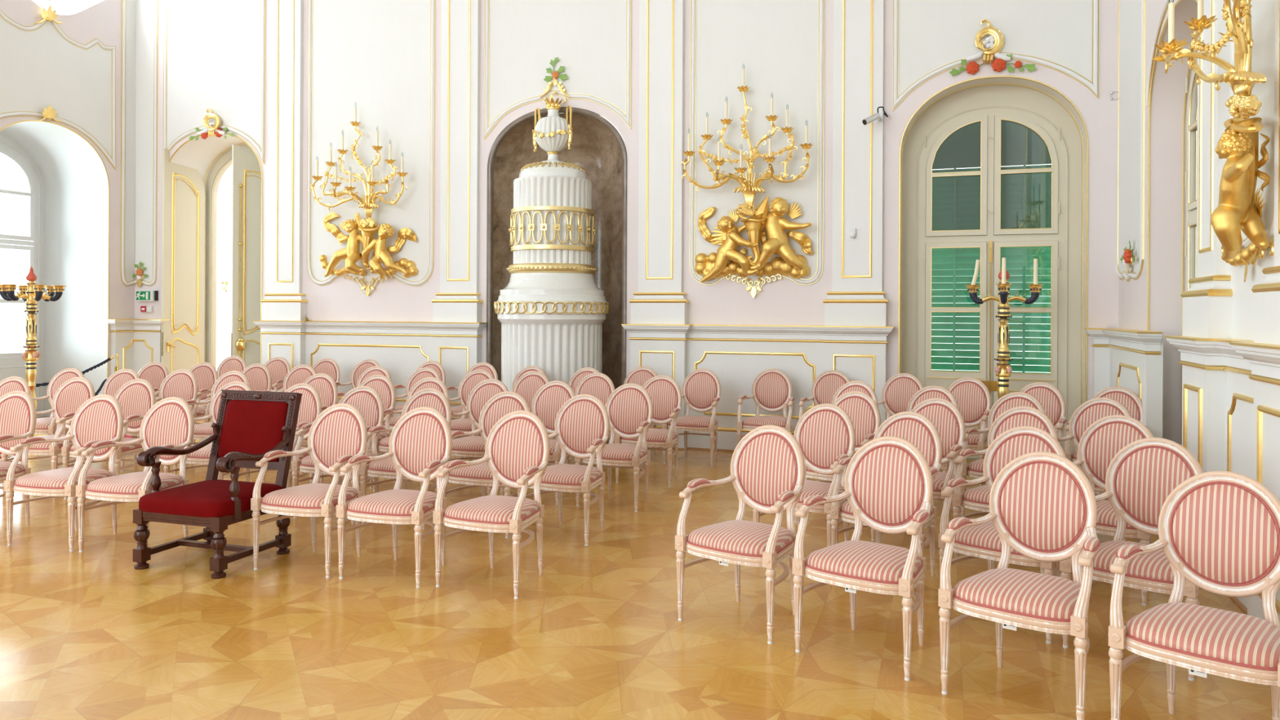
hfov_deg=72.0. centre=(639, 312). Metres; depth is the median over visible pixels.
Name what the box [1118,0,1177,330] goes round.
wall
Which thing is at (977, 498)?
armchair
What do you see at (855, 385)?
armchair
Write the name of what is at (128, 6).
trim
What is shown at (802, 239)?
drapery
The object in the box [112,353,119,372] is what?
barrier post
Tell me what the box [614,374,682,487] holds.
armchair
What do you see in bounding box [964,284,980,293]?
candle cup
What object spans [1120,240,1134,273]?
wall ornament
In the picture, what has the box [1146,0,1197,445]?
trim
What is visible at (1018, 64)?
flower
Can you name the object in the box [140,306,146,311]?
button
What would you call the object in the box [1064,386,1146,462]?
armchair
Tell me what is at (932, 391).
armchair
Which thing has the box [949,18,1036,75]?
cartouche
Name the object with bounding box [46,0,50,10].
window
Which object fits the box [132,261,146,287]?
floral ornament
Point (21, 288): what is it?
candle cup
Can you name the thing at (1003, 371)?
candelabrum
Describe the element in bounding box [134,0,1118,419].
wall
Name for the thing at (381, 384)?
armchair
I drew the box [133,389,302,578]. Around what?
chair
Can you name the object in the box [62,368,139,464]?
armchair
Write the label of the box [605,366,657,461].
armchair
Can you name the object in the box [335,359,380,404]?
armchair
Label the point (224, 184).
trim
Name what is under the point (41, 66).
trim
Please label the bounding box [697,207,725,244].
drapery
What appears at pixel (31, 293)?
candelabrum
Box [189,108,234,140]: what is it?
cartouche
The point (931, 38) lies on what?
trim
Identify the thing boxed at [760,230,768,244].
drapery
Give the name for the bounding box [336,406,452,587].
armchair
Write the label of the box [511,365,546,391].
armchair
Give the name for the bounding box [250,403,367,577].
armchair
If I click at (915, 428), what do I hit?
armchair
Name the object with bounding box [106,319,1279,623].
wainscoting
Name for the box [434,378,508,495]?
armchair
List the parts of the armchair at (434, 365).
seat, armrest, backrest frame, backrest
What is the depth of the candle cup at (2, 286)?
10.95 m
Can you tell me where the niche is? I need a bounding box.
[486,106,626,389]
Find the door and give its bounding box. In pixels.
[160,143,261,407]
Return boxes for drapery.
[322,212,342,243]
[386,227,416,253]
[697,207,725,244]
[739,248,746,254]
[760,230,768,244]
[786,230,813,254]
[1257,133,1270,168]
[1257,169,1270,191]
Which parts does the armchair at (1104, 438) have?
armrest, seat, backrest, backrest frame, seat frame, leg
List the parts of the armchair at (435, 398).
leg, armrest, seat, seat frame, leg, leg, backrest frame, backrest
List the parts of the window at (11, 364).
sash, sash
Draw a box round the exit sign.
[135,290,158,301]
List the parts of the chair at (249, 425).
leg, armrest, seat rail, leg, seat, leg, backrest, backrest frame, armrest, leg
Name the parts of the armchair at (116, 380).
seat frame, backrest frame, backrest, leg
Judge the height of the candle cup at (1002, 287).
0.088 m
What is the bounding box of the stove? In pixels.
[493,93,609,439]
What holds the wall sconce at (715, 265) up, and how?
attached to the wall at (783, 301)
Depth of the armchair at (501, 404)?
6.84 m
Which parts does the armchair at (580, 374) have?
backrest, backrest frame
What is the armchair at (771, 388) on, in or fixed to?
on the floor
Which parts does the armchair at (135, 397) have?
leg, armrest, seat frame, seat, leg, armrest, backrest, backrest frame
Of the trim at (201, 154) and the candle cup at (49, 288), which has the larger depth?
the trim at (201, 154)
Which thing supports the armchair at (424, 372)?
on the floor
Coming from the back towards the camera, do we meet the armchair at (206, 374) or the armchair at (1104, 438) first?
the armchair at (206, 374)
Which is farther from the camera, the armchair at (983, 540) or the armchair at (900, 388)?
the armchair at (900, 388)
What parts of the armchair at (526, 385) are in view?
backrest frame, backrest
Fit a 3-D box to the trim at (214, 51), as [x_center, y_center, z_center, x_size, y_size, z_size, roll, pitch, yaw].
[-6.271,-4.566,12.950,1.898,4.870,0.029,0,0,19]
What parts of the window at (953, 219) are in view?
sash, sash, sash, sash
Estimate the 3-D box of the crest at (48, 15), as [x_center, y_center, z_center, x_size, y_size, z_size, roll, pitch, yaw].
[-8.108,-4.065,12.100,0.064,0.299,0.409,0,0,19]
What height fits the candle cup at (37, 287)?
0.088 m
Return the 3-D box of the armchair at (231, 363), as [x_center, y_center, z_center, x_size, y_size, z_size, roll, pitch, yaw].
[-5.663,1.099,11.920,0.622,1.006,0.608,0,0,11]
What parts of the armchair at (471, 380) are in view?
armrest, seat, seat frame, backrest, backrest frame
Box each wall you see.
[0,0,135,377]
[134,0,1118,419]
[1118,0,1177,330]
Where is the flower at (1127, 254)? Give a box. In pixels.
[1123,248,1132,263]
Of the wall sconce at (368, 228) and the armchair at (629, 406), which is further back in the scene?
the wall sconce at (368, 228)
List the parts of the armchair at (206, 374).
armrest, seat frame, seat, armrest, backrest frame, backrest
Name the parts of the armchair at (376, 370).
backrest, backrest frame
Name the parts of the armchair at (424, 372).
seat, armrest, backrest, backrest frame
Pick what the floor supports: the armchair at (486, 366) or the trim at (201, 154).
the armchair at (486, 366)
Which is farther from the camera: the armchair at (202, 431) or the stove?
the stove
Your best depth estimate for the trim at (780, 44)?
10.31 m
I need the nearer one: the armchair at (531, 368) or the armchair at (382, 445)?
the armchair at (382, 445)
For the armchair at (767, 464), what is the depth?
4.73 m
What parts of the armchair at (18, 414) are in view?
seat, backrest, seat frame, armrest, backrest frame, leg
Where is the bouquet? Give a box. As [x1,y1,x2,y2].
[221,281,228,291]
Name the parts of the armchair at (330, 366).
backrest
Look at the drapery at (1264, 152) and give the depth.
4.60 m
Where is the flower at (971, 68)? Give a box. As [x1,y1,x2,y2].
[965,61,979,74]
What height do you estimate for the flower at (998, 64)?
0.153 m
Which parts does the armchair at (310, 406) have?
leg, seat, backrest, armrest, backrest frame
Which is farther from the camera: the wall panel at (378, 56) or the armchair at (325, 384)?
the wall panel at (378, 56)
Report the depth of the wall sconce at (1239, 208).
4.57 m
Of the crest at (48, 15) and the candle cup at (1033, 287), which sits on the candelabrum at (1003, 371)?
the candle cup at (1033, 287)
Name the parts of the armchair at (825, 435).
leg, leg, seat frame, seat, backrest frame, backrest, leg, armrest, leg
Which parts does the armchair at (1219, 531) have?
leg, armrest, leg, seat frame, seat, backrest frame, backrest, leg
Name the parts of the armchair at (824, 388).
armrest, backrest frame, backrest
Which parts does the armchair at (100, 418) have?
leg, armrest, seat frame, seat, leg, leg, armrest, backrest, backrest frame, leg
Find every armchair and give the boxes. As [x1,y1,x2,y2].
[0,376,31,462]
[0,377,94,493]
[0,391,36,525]
[4,394,123,551]
[7,368,84,462]
[61,378,155,499]
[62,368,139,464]
[75,396,194,551]
[120,368,197,471]
[137,361,168,438]
[155,362,217,442]
[163,381,252,481]
[173,370,249,474]
[198,355,246,405]
[204,363,271,422]
[239,382,321,488]
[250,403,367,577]
[262,364,316,445]
[262,373,337,483]
[264,356,290,391]
[291,386,383,523]
[311,358,340,386]
[320,374,395,488]
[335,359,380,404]
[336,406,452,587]
[337,365,391,453]
[359,387,451,528]
[371,377,449,491]
[377,367,440,454]
[390,360,445,433]
[432,410,549,599]
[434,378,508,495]
[444,391,530,537]
[446,362,497,436]
[448,369,493,459]
[500,380,575,504]
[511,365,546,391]
[512,370,549,412]
[516,394,609,546]
[547,367,599,435]
[548,372,614,465]
[574,382,653,511]
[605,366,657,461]
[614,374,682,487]
[662,368,720,466]
[675,425,804,644]
[737,368,794,443]
[752,403,855,546]
[791,435,933,680]
[794,391,880,533]
[799,369,849,419]
[804,380,878,479]
[830,411,942,576]
[871,397,965,540]
[878,373,923,424]
[906,385,959,506]
[937,426,1066,644]
[937,451,1100,719]
[947,377,991,485]
[952,406,1058,573]
[960,391,1046,515]
[1019,382,1066,447]
[1042,414,1154,605]
[1057,397,1132,541]
[1059,437,1203,680]
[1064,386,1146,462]
[1107,471,1279,719]
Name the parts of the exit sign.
green plate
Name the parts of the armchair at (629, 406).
leg, leg, seat frame, seat, backrest frame, backrest, leg, armrest, leg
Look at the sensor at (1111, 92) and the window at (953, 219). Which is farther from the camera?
the window at (953, 219)
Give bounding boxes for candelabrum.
[0,266,66,436]
[964,257,1043,399]
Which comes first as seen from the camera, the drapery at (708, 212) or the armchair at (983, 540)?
the armchair at (983, 540)
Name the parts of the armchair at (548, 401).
leg, backrest frame, backrest, seat, leg, armrest, seat frame, leg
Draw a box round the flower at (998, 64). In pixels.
[991,58,1006,71]
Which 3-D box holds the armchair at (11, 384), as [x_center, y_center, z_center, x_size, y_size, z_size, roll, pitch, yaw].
[-5.892,1.098,7.963,0.622,1.006,0.608,0,0,11]
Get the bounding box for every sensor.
[849,228,855,238]
[1110,91,1118,99]
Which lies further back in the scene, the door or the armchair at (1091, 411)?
the door
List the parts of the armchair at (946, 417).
leg, backrest, backrest frame, seat frame, seat, leg, armrest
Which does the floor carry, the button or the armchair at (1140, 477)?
the armchair at (1140, 477)
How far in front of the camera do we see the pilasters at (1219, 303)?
10.58 m
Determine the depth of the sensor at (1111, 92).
9.09 m
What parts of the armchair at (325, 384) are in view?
seat frame, backrest frame, backrest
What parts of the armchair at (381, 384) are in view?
leg, leg, backrest frame, backrest, seat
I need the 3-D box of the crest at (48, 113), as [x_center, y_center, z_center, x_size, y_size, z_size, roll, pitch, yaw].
[-8.114,-2.727,12.107,0.061,0.254,0.371,0,0,19]
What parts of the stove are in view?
gilded handle, plinth moulding, gilded crown, gilded handle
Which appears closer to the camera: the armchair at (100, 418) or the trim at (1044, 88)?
the armchair at (100, 418)
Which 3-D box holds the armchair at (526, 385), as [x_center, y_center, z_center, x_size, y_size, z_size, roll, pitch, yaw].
[-1.216,1.121,9.088,0.622,1.006,0.608,0,0,20]
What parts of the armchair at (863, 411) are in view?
leg, seat frame, backrest, backrest frame, armrest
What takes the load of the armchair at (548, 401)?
on the floor
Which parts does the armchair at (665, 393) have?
leg, seat frame, seat, backrest, backrest frame, leg, armrest, leg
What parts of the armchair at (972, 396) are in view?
backrest, backrest frame, seat frame, seat, leg, armrest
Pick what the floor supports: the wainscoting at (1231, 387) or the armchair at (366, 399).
the armchair at (366, 399)
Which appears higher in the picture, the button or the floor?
the button
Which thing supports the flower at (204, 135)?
on the cartouche at (211, 131)
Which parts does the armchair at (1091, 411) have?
armrest, backrest, seat frame, backrest frame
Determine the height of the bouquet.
0.193 m
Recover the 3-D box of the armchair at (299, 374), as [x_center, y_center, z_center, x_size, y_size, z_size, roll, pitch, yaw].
[-3.993,1.107,10.013,0.622,1.006,0.608,0,0,15]
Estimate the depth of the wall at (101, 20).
13.05 m
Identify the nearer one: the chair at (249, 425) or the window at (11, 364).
the chair at (249, 425)
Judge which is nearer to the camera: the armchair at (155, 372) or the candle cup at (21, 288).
the armchair at (155, 372)
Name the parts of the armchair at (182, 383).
leg, seat frame, backrest frame, backrest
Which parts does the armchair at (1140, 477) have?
leg, armrest, seat frame, seat, backrest, backrest frame, leg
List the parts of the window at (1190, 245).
sash, sash, frame, pane, pane, pane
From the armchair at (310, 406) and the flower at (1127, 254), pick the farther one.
the flower at (1127, 254)
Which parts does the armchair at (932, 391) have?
backrest, backrest frame, seat frame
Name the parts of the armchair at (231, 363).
backrest frame, backrest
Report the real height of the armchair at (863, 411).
1.006 m
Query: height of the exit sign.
0.157 m
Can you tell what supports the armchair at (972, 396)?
on the floor
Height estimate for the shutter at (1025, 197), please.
3.943 m
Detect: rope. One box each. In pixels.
[35,355,114,386]
[94,378,107,395]
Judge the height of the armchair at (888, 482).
1.006 m
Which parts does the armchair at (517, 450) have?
leg, armrest, seat frame, leg, seat, leg, backrest frame, backrest, armrest, leg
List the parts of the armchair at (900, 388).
backrest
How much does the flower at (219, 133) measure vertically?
0.133 m
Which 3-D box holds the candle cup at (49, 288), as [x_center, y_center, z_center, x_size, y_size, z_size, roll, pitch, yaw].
[-7.616,-0.302,11.396,0.156,0.088,0.156,0,0,-20]
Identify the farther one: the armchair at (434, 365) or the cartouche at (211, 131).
the cartouche at (211, 131)
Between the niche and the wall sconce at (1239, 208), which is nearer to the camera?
the wall sconce at (1239, 208)
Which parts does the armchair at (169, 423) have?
leg, armrest, seat frame, seat, backrest, armrest, backrest frame, leg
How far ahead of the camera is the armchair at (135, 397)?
7.92 m
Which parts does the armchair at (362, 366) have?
armrest, backrest, backrest frame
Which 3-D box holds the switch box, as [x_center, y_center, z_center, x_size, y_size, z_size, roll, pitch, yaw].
[-7.412,-0.051,13.328,0.103,0.087,0.040,0,0,19]
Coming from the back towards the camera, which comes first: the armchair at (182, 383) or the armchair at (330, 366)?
the armchair at (330, 366)
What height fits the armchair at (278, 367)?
1.006 m
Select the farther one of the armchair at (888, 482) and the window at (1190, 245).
the window at (1190, 245)
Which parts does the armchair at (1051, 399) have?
backrest, armrest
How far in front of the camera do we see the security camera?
9.61 m
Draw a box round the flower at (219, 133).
[214,128,222,137]
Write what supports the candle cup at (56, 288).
on the candelabrum at (31, 293)
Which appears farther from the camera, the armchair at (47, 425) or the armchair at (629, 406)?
the armchair at (47, 425)
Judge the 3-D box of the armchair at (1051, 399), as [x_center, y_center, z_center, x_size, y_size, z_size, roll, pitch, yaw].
[3.538,1.145,7.943,0.622,1.006,0.608,0,0,39]
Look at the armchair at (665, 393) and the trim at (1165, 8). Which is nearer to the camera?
the trim at (1165, 8)
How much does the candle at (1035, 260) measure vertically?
0.270 m
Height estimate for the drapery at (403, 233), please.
0.333 m
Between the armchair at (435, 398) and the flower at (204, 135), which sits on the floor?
the armchair at (435, 398)
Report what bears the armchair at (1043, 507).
on the floor
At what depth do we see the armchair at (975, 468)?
7.03 m
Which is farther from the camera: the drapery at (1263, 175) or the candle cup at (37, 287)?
the candle cup at (37, 287)
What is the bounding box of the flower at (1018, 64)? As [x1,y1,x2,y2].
[1013,60,1022,68]
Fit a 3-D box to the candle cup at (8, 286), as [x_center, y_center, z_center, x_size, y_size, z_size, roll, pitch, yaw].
[-7.720,-0.303,10.805,0.156,0.088,0.156,0,0,-20]
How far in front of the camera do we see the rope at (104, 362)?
12.24 m
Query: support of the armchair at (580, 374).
on the floor
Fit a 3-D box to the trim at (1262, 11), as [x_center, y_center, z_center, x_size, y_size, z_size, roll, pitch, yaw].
[3.407,-3.622,4.860,0.029,6.662,0.848,0,0,19]
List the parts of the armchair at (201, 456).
leg, seat frame, seat, armrest, leg, backrest, backrest frame, leg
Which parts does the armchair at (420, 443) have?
leg, armrest, seat frame, seat, leg, leg, backrest, backrest frame, armrest, leg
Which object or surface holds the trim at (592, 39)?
attached to the wall at (783, 301)
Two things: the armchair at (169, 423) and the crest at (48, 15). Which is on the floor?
the armchair at (169, 423)
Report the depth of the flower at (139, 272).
13.35 m
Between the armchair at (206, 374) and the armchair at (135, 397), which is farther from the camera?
the armchair at (206, 374)
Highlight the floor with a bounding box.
[0,416,1272,719]
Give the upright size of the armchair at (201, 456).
1.006 m
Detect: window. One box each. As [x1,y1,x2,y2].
[0,133,44,417]
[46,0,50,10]
[901,84,1081,460]
[1184,57,1197,290]
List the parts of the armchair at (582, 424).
leg, armrest, leg, seat frame, seat, backrest, backrest frame, leg, armrest, leg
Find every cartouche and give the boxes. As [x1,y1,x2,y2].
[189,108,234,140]
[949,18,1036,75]
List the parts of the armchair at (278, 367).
backrest, armrest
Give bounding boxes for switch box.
[146,306,153,311]
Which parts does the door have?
lock plate, handle, gilded panel moulding, frame, bolt rod, gilded panel moulding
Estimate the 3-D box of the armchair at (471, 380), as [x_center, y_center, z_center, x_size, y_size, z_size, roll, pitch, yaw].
[-1.824,1.118,9.286,0.622,1.006,0.608,0,0,19]
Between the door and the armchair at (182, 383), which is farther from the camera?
the door
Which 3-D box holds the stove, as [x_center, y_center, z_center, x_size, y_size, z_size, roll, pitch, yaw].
[-1.094,-0.545,11.011,1.433,4.340,1.435,0,0,-11]
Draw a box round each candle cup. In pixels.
[0,284,6,291]
[2,284,17,290]
[17,285,27,291]
[31,284,46,291]
[44,285,55,292]
[53,284,66,292]
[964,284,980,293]
[995,283,1012,292]
[1027,284,1043,292]
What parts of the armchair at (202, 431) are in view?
leg, armrest, seat frame, seat, backrest, backrest frame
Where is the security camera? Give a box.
[862,106,888,125]
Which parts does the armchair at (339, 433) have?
leg, armrest, seat frame, seat, leg, leg, backrest, backrest frame, armrest, leg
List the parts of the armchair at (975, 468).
leg, seat frame, seat, armrest, backrest, backrest frame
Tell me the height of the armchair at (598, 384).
1.006 m
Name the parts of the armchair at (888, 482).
leg, armrest, leg, seat frame, seat, backrest, backrest frame, leg, armrest, leg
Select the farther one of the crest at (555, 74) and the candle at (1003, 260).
the crest at (555, 74)
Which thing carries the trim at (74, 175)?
attached to the wall at (101, 20)
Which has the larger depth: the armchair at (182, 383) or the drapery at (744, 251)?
the drapery at (744, 251)
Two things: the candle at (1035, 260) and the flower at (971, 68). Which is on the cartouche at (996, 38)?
the flower at (971, 68)
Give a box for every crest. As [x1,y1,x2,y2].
[34,4,62,23]
[35,104,62,120]
[540,57,569,103]
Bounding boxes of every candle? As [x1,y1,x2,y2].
[970,259,980,284]
[1001,257,1006,283]
[1033,258,1037,284]
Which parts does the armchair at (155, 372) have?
backrest, backrest frame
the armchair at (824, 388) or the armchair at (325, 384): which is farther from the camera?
the armchair at (824, 388)
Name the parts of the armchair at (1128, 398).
armrest, seat frame, seat, backrest frame, backrest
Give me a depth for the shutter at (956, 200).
10.21 m
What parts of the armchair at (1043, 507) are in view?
leg, armrest, leg, seat frame, seat, backrest, backrest frame, leg, armrest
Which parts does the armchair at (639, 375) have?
backrest frame, backrest, leg, leg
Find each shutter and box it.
[924,121,986,335]
[992,120,1057,405]
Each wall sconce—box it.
[309,103,417,296]
[680,64,813,297]
[1151,0,1274,282]
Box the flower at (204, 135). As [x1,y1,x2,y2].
[200,132,208,139]
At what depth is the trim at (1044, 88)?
9.46 m
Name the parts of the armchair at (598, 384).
seat frame, backrest frame, backrest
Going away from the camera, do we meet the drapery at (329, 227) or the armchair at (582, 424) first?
the armchair at (582, 424)
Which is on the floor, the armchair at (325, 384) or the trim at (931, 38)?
the armchair at (325, 384)
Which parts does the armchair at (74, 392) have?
leg, seat frame, armrest, seat, leg, armrest, backrest frame, backrest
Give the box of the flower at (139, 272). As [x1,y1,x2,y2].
[135,268,142,275]
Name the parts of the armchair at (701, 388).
leg, leg, seat frame, seat, backrest frame, backrest, leg, armrest, leg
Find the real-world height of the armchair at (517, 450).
1.006 m
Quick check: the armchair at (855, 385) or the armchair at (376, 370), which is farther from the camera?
the armchair at (376, 370)
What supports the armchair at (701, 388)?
on the floor
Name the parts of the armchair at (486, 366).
armrest, seat, seat frame, backrest frame, backrest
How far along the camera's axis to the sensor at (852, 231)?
9.86 m
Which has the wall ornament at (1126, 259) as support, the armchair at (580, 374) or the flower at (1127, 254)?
the flower at (1127, 254)
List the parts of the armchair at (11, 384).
backrest, backrest frame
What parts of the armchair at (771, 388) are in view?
leg, armrest, seat frame, seat, backrest frame, backrest, armrest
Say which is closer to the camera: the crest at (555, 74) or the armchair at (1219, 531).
the armchair at (1219, 531)
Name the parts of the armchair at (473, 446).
armrest, seat frame, seat, backrest, backrest frame, leg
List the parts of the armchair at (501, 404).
armrest, seat, seat frame, leg, backrest, backrest frame, leg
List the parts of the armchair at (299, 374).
backrest frame, backrest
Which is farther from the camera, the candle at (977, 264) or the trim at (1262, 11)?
the candle at (977, 264)
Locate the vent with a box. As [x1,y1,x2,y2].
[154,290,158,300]
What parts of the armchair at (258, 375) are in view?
seat frame, armrest, backrest, backrest frame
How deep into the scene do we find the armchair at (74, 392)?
8.11 m
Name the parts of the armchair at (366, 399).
leg, armrest, seat frame, seat, leg, leg, backrest frame, backrest, leg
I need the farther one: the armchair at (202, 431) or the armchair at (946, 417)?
the armchair at (202, 431)
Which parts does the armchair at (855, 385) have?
backrest, backrest frame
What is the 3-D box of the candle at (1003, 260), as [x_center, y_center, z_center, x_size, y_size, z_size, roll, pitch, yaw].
[3.662,-0.416,8.865,0.043,0.275,0.070,0,0,22]
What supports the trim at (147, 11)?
attached to the wall at (783, 301)
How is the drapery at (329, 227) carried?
hanging from the wall sconce at (368, 228)
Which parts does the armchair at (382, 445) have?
seat frame, seat, armrest, backrest frame, backrest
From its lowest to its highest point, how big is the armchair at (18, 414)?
1.006 m
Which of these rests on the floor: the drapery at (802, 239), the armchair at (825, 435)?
the armchair at (825, 435)
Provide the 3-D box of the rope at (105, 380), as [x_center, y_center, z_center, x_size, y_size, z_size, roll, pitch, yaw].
[-7.583,1.066,12.372,0.028,0.257,0.228,0,0,19]
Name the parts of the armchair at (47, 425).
armrest, seat frame, seat, armrest, backrest, backrest frame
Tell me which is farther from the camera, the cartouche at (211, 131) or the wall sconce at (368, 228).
the cartouche at (211, 131)
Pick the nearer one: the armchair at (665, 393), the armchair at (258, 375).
the armchair at (665, 393)
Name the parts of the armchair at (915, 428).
leg, armrest, leg, seat frame, seat, backrest frame, backrest, leg, leg, armrest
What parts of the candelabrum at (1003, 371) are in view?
candle arm, stem, candle arm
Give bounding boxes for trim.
[0,9,115,169]
[0,120,109,416]
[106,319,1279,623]
[120,0,136,286]
[133,0,158,286]
[163,0,266,164]
[168,133,262,407]
[217,182,231,193]
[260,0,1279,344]
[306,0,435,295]
[484,0,631,139]
[689,0,824,295]
[892,0,1099,111]
[897,75,1088,404]
[1115,0,1145,281]
[1145,0,1172,106]
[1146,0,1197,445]
[1230,0,1275,259]
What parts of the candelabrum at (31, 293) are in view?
candle arm, candle arm, stem, candle arm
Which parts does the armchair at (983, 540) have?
leg, armrest, seat, leg, seat frame, backrest, backrest frame, leg, leg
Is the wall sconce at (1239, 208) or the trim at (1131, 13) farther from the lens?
the trim at (1131, 13)
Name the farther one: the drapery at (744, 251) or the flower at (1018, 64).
the drapery at (744, 251)
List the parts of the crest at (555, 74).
flower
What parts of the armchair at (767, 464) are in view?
leg, armrest, seat frame, leg, seat, backrest, backrest frame, leg, armrest, leg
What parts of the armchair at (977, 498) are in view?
leg, armrest, seat frame, seat, backrest, backrest frame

